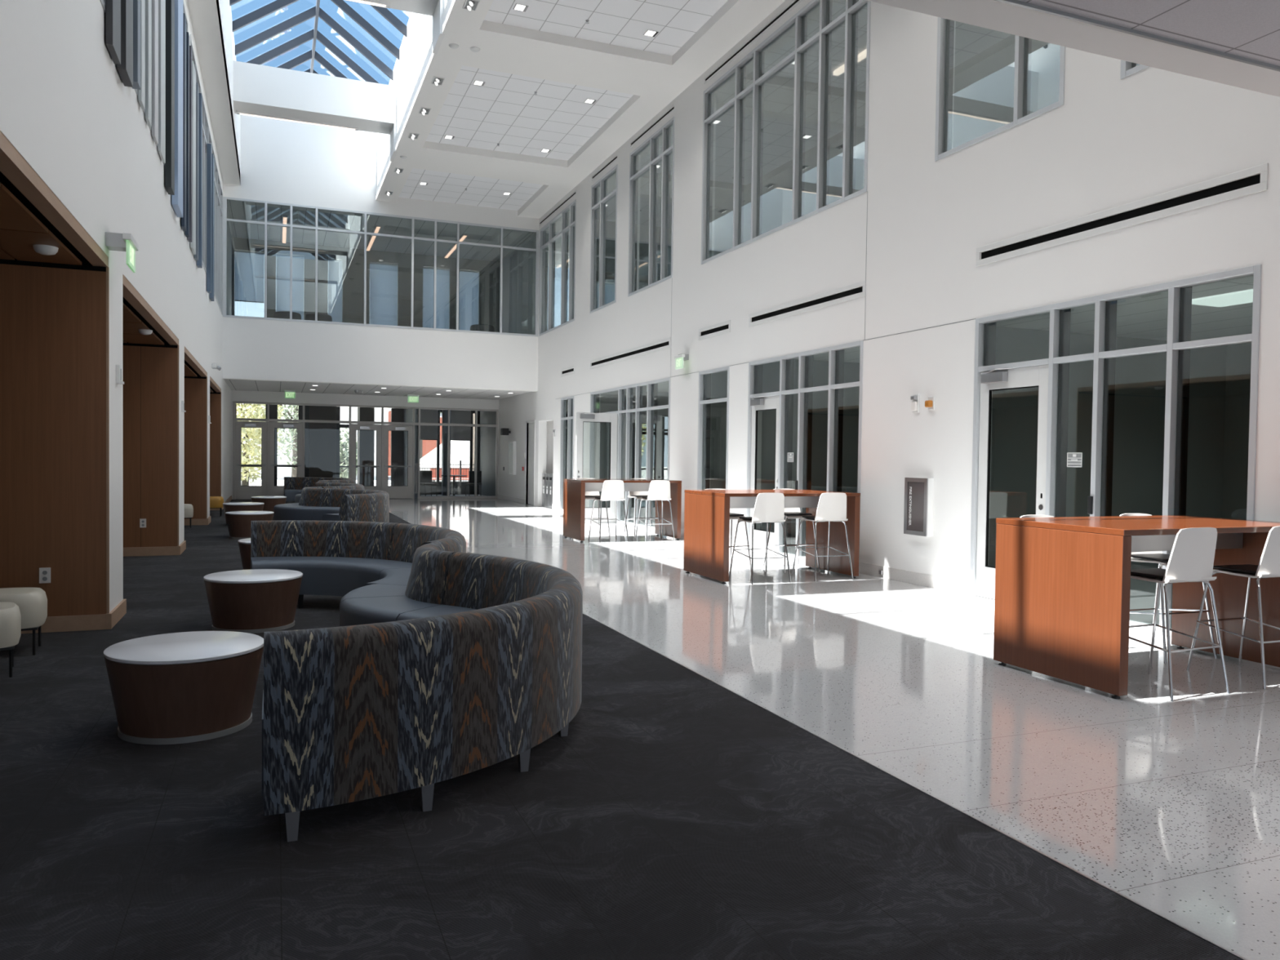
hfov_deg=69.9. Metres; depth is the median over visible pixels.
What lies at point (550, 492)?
recycling bin
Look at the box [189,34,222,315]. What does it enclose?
window
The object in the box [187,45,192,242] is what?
wall fin
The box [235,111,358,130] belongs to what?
linear light
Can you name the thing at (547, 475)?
recycling bin
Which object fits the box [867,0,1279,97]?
ceiling beam
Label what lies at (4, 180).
ceiling
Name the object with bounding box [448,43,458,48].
smoke detector
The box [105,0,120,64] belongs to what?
wall fin
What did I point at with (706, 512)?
bar table
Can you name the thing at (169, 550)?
baseboard
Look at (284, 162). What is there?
wall
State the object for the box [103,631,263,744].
table
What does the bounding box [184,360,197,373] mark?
ceiling
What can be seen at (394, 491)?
door
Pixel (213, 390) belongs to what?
trim
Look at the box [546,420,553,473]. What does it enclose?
wall niche
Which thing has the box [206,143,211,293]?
wall fin
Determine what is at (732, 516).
bar stool
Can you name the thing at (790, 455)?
room sign
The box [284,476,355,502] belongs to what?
sofa
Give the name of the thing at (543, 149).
recessed light
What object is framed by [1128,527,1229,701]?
bar stool
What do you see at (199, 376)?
trim
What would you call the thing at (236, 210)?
ceiling
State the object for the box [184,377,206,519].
wall
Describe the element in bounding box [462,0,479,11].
spotlight
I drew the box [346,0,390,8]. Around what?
linear light
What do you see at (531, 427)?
door
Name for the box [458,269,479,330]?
roller blind
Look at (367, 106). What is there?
wall
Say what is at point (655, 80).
ceiling
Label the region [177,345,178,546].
trim
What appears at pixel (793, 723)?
trim
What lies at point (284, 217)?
linear light
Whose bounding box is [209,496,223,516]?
pouf
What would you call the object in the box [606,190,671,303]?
wall partition
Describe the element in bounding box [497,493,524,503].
baseboard
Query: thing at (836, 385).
window
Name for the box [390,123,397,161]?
trim
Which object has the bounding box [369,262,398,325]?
roller blind
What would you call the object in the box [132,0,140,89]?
wall fin
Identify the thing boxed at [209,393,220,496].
wall
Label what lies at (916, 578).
baseboard
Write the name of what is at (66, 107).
wall
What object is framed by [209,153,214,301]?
wall fin
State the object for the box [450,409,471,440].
window blind
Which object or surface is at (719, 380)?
wall partition
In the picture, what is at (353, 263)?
wall
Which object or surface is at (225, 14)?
wall
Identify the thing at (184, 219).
wall fin
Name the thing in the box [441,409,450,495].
pier
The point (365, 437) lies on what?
pier
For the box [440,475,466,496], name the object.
table
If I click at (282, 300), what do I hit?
roller blind
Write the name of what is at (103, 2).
window
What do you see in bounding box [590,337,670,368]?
air vent
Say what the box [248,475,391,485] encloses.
floor
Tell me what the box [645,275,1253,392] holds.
ceiling
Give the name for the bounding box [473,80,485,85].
recessed light
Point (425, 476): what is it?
lounge chair
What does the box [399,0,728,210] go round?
ceiling
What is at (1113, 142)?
wall
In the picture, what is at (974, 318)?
trim
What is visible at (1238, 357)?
wall
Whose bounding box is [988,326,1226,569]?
wall partition
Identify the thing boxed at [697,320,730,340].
air vent
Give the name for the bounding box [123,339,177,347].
trim
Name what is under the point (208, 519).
baseboard
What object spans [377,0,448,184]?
wall
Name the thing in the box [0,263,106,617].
wall
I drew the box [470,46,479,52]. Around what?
smoke detector
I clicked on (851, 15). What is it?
window
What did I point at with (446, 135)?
recessed light
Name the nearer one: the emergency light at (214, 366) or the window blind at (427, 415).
the emergency light at (214, 366)
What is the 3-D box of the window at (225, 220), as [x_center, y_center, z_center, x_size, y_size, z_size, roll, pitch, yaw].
[-6.902,-5.768,25.336,8.430,3.100,0.110,0,2,-22]
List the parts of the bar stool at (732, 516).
backrest, leg, seat, leg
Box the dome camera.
[354,390,362,393]
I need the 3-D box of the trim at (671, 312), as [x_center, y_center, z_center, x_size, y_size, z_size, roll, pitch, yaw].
[0.619,-2.969,17.835,0.022,1.930,0.008,0,2,-22]
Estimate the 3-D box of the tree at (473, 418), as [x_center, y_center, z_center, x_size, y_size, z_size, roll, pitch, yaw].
[-8.037,-4.421,45.154,1.848,9.467,1.896,0,2,-22]
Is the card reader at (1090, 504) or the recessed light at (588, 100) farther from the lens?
the recessed light at (588, 100)
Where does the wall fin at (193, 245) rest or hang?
attached to the window at (206, 137)
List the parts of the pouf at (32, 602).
frame, leg, leg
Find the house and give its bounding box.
[240,403,391,479]
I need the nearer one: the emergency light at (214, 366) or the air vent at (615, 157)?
the emergency light at (214, 366)
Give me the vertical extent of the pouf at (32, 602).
0.450 m
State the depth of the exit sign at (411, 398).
29.52 m
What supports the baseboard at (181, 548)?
attached to the wall at (66, 107)
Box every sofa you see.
[250,520,582,841]
[273,482,389,522]
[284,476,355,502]
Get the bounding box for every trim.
[0,130,108,266]
[0,256,106,271]
[106,266,109,613]
[122,274,178,345]
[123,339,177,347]
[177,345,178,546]
[184,346,207,377]
[184,373,206,378]
[206,377,207,518]
[209,376,221,392]
[209,389,220,394]
[220,392,221,496]
[222,377,536,391]
[375,0,438,16]
[389,511,1248,959]
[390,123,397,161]
[432,0,444,53]
[670,311,671,377]
[863,318,975,340]
[864,191,867,339]
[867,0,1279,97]
[994,0,1279,71]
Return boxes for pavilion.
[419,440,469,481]
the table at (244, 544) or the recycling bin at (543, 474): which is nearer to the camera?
the table at (244, 544)
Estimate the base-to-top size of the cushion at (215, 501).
0.250 m
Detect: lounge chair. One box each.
[419,470,437,496]
[465,471,481,496]
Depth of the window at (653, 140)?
18.85 m
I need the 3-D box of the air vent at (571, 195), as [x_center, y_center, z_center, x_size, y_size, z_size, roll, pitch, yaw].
[-2.288,-7.434,25.164,0.023,0.120,3.510,0,2,-22]
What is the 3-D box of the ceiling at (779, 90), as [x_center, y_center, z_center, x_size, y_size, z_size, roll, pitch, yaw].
[3.932,-7.197,17.228,5.200,0.200,33.500,0,2,-22]
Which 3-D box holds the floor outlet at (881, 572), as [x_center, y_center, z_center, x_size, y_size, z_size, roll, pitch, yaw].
[3.049,1.169,11.604,0.020,0.050,0.060,0,2,-22]
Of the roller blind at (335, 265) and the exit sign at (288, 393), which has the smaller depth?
the exit sign at (288, 393)
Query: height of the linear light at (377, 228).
0.060 m
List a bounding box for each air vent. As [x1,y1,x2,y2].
[538,190,576,226]
[560,365,574,377]
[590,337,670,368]
[591,154,617,180]
[630,104,674,147]
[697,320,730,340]
[704,0,802,84]
[748,280,866,327]
[975,163,1268,266]
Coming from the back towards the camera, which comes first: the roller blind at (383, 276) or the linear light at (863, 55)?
the roller blind at (383, 276)
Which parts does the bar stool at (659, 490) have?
leg, leg, seat, backrest, leg, leg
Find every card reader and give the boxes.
[795,480,797,489]
[1087,496,1093,514]
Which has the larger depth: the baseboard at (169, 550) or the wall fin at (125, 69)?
the baseboard at (169, 550)
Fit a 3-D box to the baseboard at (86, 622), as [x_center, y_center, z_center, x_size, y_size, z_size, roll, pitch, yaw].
[-5.902,1.168,6.992,3.208,0.125,0.015,0,2,-22]
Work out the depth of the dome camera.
27.70 m
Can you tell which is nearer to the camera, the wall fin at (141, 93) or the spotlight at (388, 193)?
the wall fin at (141, 93)
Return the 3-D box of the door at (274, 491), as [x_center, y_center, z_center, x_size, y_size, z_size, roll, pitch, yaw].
[-11.226,-0.613,29.062,0.990,2.442,0.188,0,2,-22]
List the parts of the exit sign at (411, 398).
plate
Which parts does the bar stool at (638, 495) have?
leg, seat, leg, backrest, leg, leg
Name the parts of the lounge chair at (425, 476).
backrest, seat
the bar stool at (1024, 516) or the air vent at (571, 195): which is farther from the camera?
the air vent at (571, 195)
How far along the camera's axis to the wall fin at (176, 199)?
12.05 m
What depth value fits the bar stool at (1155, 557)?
7.03 m
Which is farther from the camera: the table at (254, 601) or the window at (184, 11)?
the window at (184, 11)
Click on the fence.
(460, 464)
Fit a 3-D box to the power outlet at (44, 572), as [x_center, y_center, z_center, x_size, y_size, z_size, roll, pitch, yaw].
[-4.814,0.772,7.414,0.080,0.125,0.011,0,2,-22]
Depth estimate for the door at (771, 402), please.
14.58 m
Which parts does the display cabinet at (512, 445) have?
cabinet glass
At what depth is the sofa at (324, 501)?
17.20 m
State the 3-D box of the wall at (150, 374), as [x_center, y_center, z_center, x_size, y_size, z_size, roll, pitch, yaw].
[-8.073,-0.406,12.463,3.208,2.945,0.020,0,2,-22]
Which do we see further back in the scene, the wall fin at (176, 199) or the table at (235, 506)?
the table at (235, 506)
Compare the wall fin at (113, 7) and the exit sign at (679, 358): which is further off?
the exit sign at (679, 358)
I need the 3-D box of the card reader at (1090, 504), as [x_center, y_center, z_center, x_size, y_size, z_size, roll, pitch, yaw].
[4.238,0.237,8.626,0.023,0.170,0.044,0,2,-22]
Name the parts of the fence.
rail, post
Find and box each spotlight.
[384,190,393,195]
[393,167,404,173]
[408,132,419,139]
[418,106,431,115]
[431,76,444,85]
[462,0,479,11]
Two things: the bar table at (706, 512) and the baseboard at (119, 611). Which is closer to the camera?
the baseboard at (119, 611)
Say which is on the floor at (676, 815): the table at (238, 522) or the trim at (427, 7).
the table at (238, 522)
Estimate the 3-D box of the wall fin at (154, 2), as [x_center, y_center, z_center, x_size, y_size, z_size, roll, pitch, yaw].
[-5.361,-5.337,10.132,0.030,3.130,0.320,0,2,-22]
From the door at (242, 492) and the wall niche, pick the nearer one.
the wall niche
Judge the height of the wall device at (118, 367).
0.160 m
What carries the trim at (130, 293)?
attached to the wall at (66, 107)
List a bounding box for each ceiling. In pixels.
[0,171,84,257]
[0,182,81,265]
[122,296,165,340]
[122,302,164,345]
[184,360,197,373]
[184,363,197,377]
[187,0,785,218]
[224,379,530,399]
[226,200,534,262]
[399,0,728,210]
[547,0,867,267]
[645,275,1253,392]
[1017,0,1279,66]
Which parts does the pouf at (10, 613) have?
frame, leg, leg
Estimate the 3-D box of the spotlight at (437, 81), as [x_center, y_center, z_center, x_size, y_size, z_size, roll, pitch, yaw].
[-3.751,-7.394,17.009,0.200,0.094,0.340,0,2,-22]
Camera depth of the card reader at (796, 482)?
13.47 m
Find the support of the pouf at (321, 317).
on the floor
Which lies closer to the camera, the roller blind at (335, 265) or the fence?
the roller blind at (335, 265)
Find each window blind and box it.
[420,408,438,439]
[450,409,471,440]
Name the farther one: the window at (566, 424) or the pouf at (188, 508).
the window at (566, 424)
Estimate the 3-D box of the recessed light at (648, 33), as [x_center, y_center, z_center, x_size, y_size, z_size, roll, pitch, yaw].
[0.184,-7.475,15.342,0.200,0.009,0.200,0,2,-22]
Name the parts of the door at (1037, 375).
handle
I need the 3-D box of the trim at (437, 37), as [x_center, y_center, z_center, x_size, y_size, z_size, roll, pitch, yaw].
[-3.401,-7.684,15.482,0.080,0.631,0.800,0,2,-22]
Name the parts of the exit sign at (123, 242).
plate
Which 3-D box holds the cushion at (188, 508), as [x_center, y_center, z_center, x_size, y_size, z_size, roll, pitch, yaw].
[-9.002,0.598,17.808,0.582,0.250,0.458,0,2,-27]
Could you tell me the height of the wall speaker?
0.220 m
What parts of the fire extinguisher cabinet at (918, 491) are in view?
door panel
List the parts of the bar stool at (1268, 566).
leg, leg, seat, leg, backrest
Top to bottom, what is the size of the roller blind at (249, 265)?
1.578 m
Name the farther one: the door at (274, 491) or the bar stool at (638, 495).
the door at (274, 491)
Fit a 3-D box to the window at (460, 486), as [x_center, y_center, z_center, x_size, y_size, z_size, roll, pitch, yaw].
[-7.339,-1.059,34.149,2.700,3.200,0.120,0,2,-22]
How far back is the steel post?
30.52 m
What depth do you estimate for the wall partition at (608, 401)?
23.62 m
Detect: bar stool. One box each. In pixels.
[578,478,610,537]
[588,480,628,542]
[623,478,661,537]
[635,480,675,541]
[705,488,751,574]
[728,493,791,584]
[763,488,820,573]
[791,492,853,581]
[1020,515,1053,517]
[1120,513,1217,663]
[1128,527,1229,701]
[1186,525,1279,688]
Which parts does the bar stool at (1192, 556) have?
leg, leg, seat, backrest, leg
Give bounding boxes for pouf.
[0,587,47,655]
[0,601,21,677]
[184,503,193,528]
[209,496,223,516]
[273,311,301,319]
[305,313,332,321]
[470,324,494,332]
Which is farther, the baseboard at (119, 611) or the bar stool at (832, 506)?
the bar stool at (832, 506)
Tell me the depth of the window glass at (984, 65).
11.67 m
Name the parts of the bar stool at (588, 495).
backrest, seat, leg, leg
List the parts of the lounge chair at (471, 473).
seat, backrest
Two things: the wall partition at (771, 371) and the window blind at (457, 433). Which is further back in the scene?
the window blind at (457, 433)
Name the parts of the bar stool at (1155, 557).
backrest, seat, leg, leg, leg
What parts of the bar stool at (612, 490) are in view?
leg, leg, seat, backrest, leg, leg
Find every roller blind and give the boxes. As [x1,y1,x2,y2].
[234,249,264,302]
[275,253,304,319]
[328,257,342,322]
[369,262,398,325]
[422,266,449,328]
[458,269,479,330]
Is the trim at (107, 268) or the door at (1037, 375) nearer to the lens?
the trim at (107, 268)
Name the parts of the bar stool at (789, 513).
leg, leg, backrest, seat, leg, leg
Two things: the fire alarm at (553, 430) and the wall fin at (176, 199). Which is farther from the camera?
the fire alarm at (553, 430)
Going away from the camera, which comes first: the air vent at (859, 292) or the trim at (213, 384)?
the air vent at (859, 292)
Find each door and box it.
[235,421,266,499]
[269,422,302,496]
[351,423,381,490]
[382,424,413,498]
[524,419,535,506]
[573,412,617,522]
[749,395,779,555]
[975,364,1048,599]
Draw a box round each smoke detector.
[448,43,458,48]
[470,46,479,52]
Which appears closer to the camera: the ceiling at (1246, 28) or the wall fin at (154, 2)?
the ceiling at (1246, 28)
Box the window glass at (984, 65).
[952,21,1060,148]
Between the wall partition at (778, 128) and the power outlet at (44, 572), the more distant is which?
the wall partition at (778, 128)
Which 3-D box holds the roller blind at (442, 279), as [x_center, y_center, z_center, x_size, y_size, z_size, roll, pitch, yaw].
[-6.839,-5.740,30.752,0.890,2.758,0.060,0,2,-22]
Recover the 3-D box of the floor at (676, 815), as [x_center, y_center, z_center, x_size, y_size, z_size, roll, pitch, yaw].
[-1.365,1.214,14.135,17.280,0.200,43.200,0,2,-22]
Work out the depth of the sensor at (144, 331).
11.29 m
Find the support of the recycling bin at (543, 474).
on the floor at (676, 815)
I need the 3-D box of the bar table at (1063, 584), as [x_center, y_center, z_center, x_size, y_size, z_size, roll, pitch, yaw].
[3.682,0.831,6.565,1.900,1.070,1.090,0,2,-22]
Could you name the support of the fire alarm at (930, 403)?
attached to the wall at (1113, 142)
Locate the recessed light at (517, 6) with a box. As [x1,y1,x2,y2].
[513,3,528,11]
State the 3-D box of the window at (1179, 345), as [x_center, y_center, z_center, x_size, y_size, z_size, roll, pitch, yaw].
[4.341,-0.203,8.686,0.212,3.050,3.140,0,2,-22]
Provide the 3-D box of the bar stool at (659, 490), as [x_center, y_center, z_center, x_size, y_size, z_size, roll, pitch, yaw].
[0.273,0.537,16.516,0.548,1.082,0.578,0,2,-21]
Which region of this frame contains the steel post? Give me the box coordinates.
[414,463,417,493]
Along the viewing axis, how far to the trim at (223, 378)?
25.32 m
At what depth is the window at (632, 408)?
19.64 m
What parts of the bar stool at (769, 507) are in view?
leg, leg, seat, leg, backrest, leg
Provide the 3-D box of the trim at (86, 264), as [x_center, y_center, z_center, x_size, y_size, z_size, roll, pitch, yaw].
[-5.871,-1.776,6.938,3.208,0.125,0.016,0,2,-22]
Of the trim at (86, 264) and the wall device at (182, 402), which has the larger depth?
the wall device at (182, 402)
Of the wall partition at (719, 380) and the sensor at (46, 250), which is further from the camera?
the wall partition at (719, 380)
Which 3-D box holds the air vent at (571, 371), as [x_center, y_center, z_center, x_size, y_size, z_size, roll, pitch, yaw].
[-1.899,-2.865,24.152,0.032,0.205,1.210,0,2,-22]
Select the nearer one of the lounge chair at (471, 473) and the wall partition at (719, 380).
the wall partition at (719, 380)
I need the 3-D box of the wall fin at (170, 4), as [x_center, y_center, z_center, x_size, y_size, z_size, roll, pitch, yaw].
[-5.831,-5.269,11.368,0.070,3.340,0.380,0,2,-22]
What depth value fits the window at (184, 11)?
10.59 m
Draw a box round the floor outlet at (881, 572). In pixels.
[878,569,883,574]
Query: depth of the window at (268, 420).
30.16 m
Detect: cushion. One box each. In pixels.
[0,587,47,628]
[0,601,21,648]
[184,503,193,517]
[209,496,223,507]
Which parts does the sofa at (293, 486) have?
seat, seat, backrest, backrest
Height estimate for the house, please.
6.500 m
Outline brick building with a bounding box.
[388,410,442,475]
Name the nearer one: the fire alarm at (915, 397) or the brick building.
the fire alarm at (915, 397)
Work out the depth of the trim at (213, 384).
21.17 m
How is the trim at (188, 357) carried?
attached to the wall at (66, 107)
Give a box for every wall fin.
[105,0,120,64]
[116,0,133,87]
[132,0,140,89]
[137,0,145,110]
[145,0,151,127]
[151,0,158,144]
[158,0,165,163]
[164,0,174,195]
[171,0,183,217]
[181,13,186,231]
[185,31,189,237]
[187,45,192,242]
[190,61,195,254]
[194,81,198,260]
[196,93,202,268]
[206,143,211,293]
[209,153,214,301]
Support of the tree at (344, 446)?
on the floor at (280, 482)
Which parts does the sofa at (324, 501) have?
seat, seat, backrest, backrest, seat, backrest, backrest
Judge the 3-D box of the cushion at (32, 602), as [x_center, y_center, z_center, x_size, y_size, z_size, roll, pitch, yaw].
[-4.699,0.931,6.610,0.707,0.250,0.458,0,2,-27]
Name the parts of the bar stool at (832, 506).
leg, leg, seat, leg, backrest, leg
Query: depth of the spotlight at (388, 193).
24.29 m
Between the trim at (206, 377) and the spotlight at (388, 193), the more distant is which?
the spotlight at (388, 193)
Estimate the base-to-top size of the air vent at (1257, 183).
0.205 m
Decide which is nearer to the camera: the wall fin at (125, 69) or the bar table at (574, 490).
the wall fin at (125, 69)
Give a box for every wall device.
[115,364,124,384]
[181,400,186,412]
[208,415,211,423]
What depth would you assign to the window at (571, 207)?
24.73 m
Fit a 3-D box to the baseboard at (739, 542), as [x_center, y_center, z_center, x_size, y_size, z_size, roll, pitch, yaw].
[1.602,1.051,15.289,0.014,0.145,0.700,0,2,-22]
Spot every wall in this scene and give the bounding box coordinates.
[0,0,231,612]
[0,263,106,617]
[123,345,177,547]
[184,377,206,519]
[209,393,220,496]
[216,0,240,177]
[222,115,539,391]
[231,237,499,499]
[233,60,396,134]
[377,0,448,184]
[403,408,417,498]
[479,0,1279,582]
[1222,342,1251,519]
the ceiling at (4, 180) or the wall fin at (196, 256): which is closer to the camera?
the ceiling at (4, 180)
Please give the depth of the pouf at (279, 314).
25.25 m
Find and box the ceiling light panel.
[1191,288,1253,306]
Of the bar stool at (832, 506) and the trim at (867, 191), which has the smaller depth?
the bar stool at (832, 506)
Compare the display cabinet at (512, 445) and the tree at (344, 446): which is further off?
the tree at (344, 446)
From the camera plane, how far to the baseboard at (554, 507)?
25.12 m
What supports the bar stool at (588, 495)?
on the floor at (676, 815)
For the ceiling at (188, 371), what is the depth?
17.39 m
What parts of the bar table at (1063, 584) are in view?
panel, panel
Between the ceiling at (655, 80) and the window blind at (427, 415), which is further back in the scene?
the window blind at (427, 415)
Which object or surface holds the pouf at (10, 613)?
on the floor at (676, 815)
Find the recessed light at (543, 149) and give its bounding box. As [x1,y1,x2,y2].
[540,148,551,152]
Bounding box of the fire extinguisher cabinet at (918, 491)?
[903,477,933,536]
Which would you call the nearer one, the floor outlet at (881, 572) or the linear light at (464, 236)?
the floor outlet at (881, 572)
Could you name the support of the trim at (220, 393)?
attached to the wall at (66, 107)
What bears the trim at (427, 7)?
attached to the wall at (225, 14)
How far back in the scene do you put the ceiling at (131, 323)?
11.46 m
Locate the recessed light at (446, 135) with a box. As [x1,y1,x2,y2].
[444,134,454,139]
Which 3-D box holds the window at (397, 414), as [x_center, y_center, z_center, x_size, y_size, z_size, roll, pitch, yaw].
[-11.400,-1.047,32.534,5.860,3.150,0.120,0,2,-22]
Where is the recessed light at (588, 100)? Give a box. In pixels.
[584,98,595,103]
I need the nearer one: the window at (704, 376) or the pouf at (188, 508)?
the window at (704, 376)
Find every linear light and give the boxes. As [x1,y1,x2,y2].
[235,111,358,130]
[281,215,287,243]
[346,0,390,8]
[366,224,380,250]
[444,233,467,257]
[832,48,866,75]
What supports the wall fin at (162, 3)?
attached to the window at (184, 11)
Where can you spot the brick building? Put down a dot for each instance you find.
(428, 446)
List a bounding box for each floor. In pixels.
[0,494,1279,959]
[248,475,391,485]
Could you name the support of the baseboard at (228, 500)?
attached to the wall at (66, 107)
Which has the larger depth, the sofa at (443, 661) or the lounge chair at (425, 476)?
the lounge chair at (425, 476)
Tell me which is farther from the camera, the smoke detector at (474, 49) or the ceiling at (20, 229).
the smoke detector at (474, 49)
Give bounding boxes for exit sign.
[105,231,138,272]
[284,390,296,398]
[407,394,419,402]
[674,353,688,369]
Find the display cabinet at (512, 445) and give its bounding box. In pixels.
[508,441,515,475]
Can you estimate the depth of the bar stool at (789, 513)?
12.16 m
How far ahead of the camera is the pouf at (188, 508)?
17.74 m
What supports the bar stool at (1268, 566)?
on the floor at (676, 815)
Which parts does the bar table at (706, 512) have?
panel, panel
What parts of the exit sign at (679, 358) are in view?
plate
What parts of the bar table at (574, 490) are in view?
panel, panel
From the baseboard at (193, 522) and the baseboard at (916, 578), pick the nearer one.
the baseboard at (916, 578)
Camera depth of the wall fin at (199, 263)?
15.74 m
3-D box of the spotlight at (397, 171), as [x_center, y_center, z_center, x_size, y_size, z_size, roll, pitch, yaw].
[-5.893,-7.555,22.397,0.200,0.094,0.340,0,2,-22]
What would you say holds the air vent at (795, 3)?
in the wall at (1113, 142)
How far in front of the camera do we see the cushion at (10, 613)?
5.94 m
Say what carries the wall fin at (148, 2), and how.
attached to the window at (184, 11)
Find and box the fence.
[420,460,474,481]
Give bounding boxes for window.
[99,0,105,13]
[134,3,187,166]
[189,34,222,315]
[222,196,539,336]
[229,0,411,84]
[232,400,498,499]
[235,403,404,495]
[419,409,479,494]
[538,199,576,336]
[559,395,573,511]
[588,377,670,530]
[589,164,617,313]
[627,115,675,297]
[697,365,729,489]
[701,0,871,264]
[746,340,863,561]
[934,17,1065,160]
[969,264,1262,636]
[1120,59,1149,79]
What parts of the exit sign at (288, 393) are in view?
plate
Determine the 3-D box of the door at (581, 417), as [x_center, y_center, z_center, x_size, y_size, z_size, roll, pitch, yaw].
[-0.973,-0.271,20.399,1.010,2.454,0.205,0,2,-22]
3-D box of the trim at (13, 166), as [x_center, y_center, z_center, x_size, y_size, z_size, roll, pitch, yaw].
[-3.488,-1.721,5.166,0.107,0.085,5.070,0,2,-22]
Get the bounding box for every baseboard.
[21,613,106,633]
[105,599,126,629]
[123,546,177,556]
[177,540,186,555]
[184,519,205,525]
[205,515,210,524]
[222,495,231,509]
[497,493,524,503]
[551,504,559,511]
[680,528,684,536]
[728,537,746,548]
[858,561,969,595]
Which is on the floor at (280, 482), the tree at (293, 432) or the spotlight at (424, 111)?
the tree at (293, 432)
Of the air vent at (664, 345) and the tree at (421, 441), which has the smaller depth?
the air vent at (664, 345)
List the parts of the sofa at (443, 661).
seat, leg, leg, backrest, seat, seat, seat, seat, leg, backrest, backrest, seat, leg, leg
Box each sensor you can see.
[32,244,58,255]
[137,328,152,334]
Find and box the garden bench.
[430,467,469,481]
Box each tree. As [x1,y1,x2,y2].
[236,403,284,485]
[277,404,298,476]
[339,427,357,478]
[402,408,442,458]
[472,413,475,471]
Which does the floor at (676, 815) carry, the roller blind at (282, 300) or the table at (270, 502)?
the table at (270, 502)
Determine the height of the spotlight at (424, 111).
0.094 m
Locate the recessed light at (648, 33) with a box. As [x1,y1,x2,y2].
[643,29,658,36]
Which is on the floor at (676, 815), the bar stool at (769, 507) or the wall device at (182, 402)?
the bar stool at (769, 507)
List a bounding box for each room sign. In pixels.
[787,452,794,462]
[1066,452,1082,466]
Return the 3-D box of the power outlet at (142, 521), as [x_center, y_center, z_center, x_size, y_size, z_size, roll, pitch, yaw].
[-6.997,0.608,12.904,0.080,0.125,0.011,0,2,-22]
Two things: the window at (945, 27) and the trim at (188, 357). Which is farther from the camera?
the trim at (188, 357)
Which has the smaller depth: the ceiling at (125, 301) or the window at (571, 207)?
the ceiling at (125, 301)
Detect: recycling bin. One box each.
[542,473,545,506]
[545,473,549,506]
[548,473,552,507]
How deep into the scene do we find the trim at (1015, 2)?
4.09 m
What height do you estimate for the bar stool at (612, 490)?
1.082 m
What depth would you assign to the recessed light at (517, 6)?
14.51 m
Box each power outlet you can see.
[39,567,50,583]
[139,518,146,527]
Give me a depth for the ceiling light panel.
9.27 m
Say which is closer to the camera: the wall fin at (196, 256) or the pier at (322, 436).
the wall fin at (196, 256)
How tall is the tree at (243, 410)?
5.916 m
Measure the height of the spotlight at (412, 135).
0.094 m
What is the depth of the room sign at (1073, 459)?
8.88 m
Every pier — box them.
[308,405,337,477]
[356,407,373,485]
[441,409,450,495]
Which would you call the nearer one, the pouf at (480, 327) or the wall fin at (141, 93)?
the wall fin at (141, 93)
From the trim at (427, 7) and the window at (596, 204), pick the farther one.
the window at (596, 204)
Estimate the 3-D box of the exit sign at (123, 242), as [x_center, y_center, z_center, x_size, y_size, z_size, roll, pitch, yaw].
[-4.252,-1.872,7.512,0.199,0.260,0.440,0,2,-22]
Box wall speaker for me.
[500,428,511,435]
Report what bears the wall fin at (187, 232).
attached to the window at (184, 11)
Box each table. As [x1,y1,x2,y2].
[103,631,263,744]
[203,568,302,633]
[222,502,264,525]
[225,511,274,539]
[237,537,250,569]
[250,496,286,511]
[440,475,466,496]
[563,479,681,542]
[683,489,860,583]
[993,515,1279,698]
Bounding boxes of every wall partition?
[599,390,668,515]
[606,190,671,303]
[710,370,727,488]
[714,102,865,255]
[760,359,859,546]
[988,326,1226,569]
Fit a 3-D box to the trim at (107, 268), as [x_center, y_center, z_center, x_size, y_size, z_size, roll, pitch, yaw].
[-4.395,-0.257,7.569,0.017,2.985,0.026,0,2,-22]
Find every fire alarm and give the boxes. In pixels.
[552,429,555,436]
[911,394,919,413]
[924,395,934,409]
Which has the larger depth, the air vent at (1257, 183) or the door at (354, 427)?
the door at (354, 427)
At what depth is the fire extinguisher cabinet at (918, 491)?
10.82 m
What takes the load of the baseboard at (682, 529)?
attached to the wall at (1113, 142)
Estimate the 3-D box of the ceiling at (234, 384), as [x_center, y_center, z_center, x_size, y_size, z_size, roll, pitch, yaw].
[-8.090,-2.765,27.894,8.730,0.100,5.050,0,2,-22]
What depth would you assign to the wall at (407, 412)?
32.34 m
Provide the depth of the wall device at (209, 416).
18.78 m
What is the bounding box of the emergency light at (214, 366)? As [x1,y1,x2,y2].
[211,363,221,370]
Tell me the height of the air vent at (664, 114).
0.120 m

